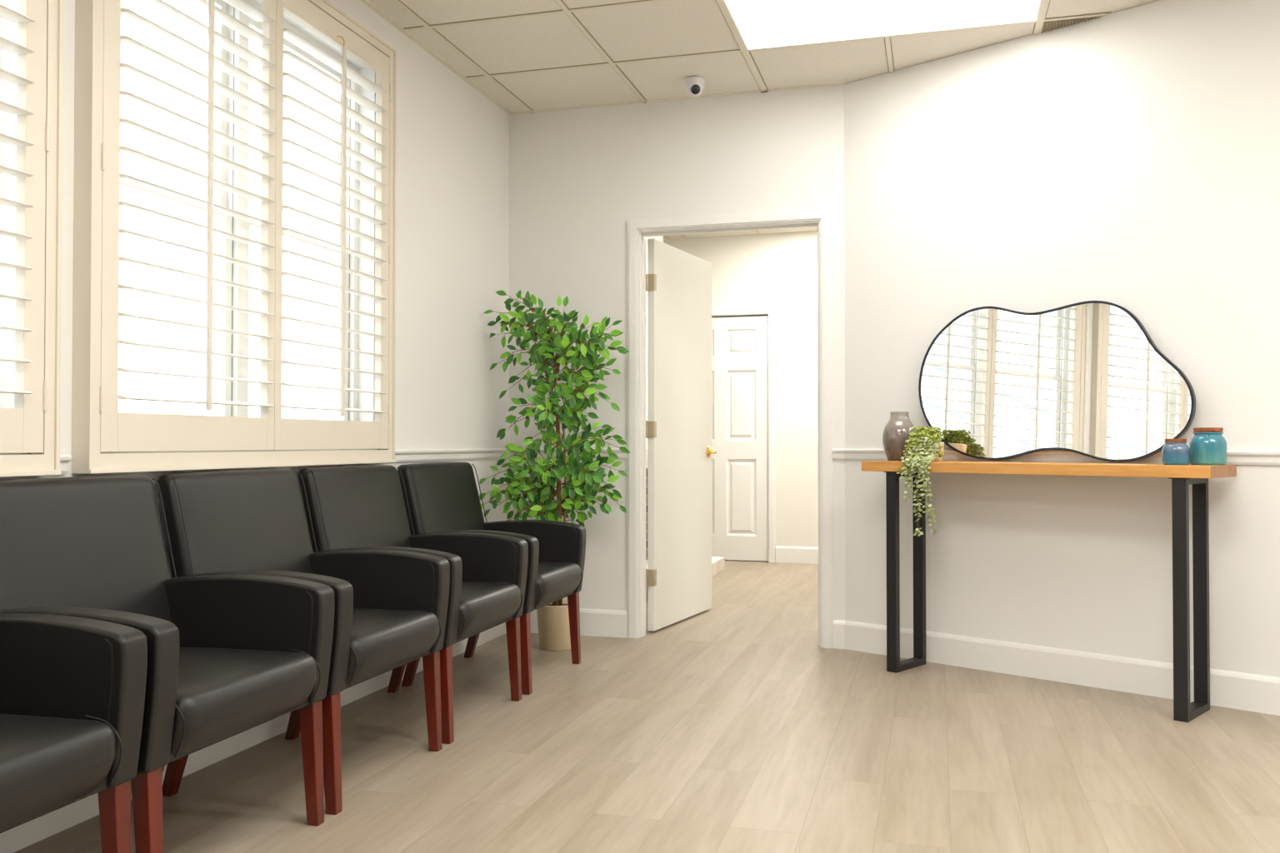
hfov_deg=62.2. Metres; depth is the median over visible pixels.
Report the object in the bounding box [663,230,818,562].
wall
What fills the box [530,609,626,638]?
baseboard
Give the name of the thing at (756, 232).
trim
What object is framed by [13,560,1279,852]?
floor
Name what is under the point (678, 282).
door
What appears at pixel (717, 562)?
wall
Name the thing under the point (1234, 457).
trim
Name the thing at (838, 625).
baseboard
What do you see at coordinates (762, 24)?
ceiling light panel
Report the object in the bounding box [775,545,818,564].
baseboard
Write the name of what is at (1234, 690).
baseboard
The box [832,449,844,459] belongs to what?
trim
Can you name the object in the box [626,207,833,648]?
trim
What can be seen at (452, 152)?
wall
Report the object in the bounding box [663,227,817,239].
ceiling
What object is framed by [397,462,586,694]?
armchair
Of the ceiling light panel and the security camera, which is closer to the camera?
the ceiling light panel
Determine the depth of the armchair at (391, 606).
3.15 m
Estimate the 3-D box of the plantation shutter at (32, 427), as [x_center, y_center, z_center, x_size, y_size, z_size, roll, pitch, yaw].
[-1.651,-0.718,1.861,0.090,1.650,1.582,0,-1,16]
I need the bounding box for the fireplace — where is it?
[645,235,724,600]
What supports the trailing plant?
on the console table
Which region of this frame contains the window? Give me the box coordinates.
[120,0,359,420]
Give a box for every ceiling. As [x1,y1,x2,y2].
[368,0,1159,112]
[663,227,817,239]
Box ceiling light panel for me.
[720,0,1045,50]
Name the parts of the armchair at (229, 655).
backrest, armrest, leg, seat rail, seat, armrest, leg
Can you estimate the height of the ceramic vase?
0.217 m
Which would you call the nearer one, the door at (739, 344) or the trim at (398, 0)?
the trim at (398, 0)
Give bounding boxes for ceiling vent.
[1041,15,1102,33]
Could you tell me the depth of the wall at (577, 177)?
5.33 m
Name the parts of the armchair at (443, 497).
leg, backrest, leg, armrest, leg, armrest, seat rail, seat, leg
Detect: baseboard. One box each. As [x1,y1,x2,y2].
[0,622,506,852]
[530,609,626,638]
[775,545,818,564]
[833,620,844,649]
[844,620,1279,715]
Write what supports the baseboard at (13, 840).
attached to the wall at (452, 152)
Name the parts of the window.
sash, frame, sash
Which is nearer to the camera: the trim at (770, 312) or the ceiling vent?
the ceiling vent
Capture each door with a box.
[645,238,716,631]
[711,315,768,561]
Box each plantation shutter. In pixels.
[0,0,64,476]
[71,0,396,473]
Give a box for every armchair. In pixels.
[0,475,334,852]
[0,614,147,852]
[156,470,449,814]
[297,465,528,744]
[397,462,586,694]
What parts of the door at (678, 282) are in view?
handle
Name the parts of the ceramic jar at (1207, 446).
cork lid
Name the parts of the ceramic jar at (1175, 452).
cork lid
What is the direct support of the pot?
attached to the potted ficus
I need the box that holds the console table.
[861,460,1236,722]
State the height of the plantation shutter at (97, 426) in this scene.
1.650 m
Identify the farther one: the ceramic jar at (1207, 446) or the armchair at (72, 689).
the ceramic jar at (1207, 446)
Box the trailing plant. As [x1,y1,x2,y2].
[896,426,944,536]
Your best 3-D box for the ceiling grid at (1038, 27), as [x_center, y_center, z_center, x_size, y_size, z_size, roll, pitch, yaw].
[0.576,-1.682,1.532,4.558,0.007,7.000,0,-1,16]
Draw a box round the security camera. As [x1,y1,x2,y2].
[685,75,704,96]
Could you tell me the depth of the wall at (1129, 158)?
4.27 m
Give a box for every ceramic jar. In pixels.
[1161,439,1189,464]
[1189,427,1227,465]
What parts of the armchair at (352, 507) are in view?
backrest, armrest, leg, leg, armrest, seat rail, seat, leg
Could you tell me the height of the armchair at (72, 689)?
0.888 m
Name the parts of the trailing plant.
planter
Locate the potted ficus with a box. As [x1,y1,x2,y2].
[479,290,629,651]
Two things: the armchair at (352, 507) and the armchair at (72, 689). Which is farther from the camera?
the armchair at (352, 507)
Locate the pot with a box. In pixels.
[536,600,570,651]
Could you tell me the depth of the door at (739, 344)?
8.72 m
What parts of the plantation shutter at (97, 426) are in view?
shutter panel, tilt rod, shutter panel, tilt rod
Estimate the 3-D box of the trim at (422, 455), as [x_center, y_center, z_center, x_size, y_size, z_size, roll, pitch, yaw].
[-0.842,0.128,4.861,0.024,0.051,1.297,0,-1,16]
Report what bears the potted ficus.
on the floor
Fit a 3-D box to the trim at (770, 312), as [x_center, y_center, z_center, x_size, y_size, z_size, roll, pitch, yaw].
[0.652,0.068,8.743,0.920,2.075,0.018,0,-1,16]
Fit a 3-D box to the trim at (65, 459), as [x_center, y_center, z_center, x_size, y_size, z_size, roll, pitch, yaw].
[-1.456,0.095,2.657,0.024,0.051,0.063,0,-1,16]
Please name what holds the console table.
on the floor
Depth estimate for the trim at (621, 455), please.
5.34 m
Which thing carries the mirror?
on the console table
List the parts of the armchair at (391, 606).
leg, backrest, armrest, leg, leg, armrest, seat rail, seat, leg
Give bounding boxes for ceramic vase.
[882,411,914,460]
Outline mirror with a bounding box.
[918,300,1195,462]
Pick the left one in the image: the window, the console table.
the window
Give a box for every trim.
[60,454,71,474]
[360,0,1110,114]
[395,448,509,462]
[398,0,1110,110]
[510,448,626,459]
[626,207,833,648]
[664,230,759,239]
[711,307,774,562]
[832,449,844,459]
[843,449,1279,464]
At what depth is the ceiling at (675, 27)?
4.58 m
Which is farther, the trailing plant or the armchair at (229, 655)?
the trailing plant
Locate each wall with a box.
[0,0,509,544]
[508,85,845,620]
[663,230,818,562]
[844,0,1279,677]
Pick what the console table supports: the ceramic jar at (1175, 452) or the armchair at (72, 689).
the ceramic jar at (1175, 452)

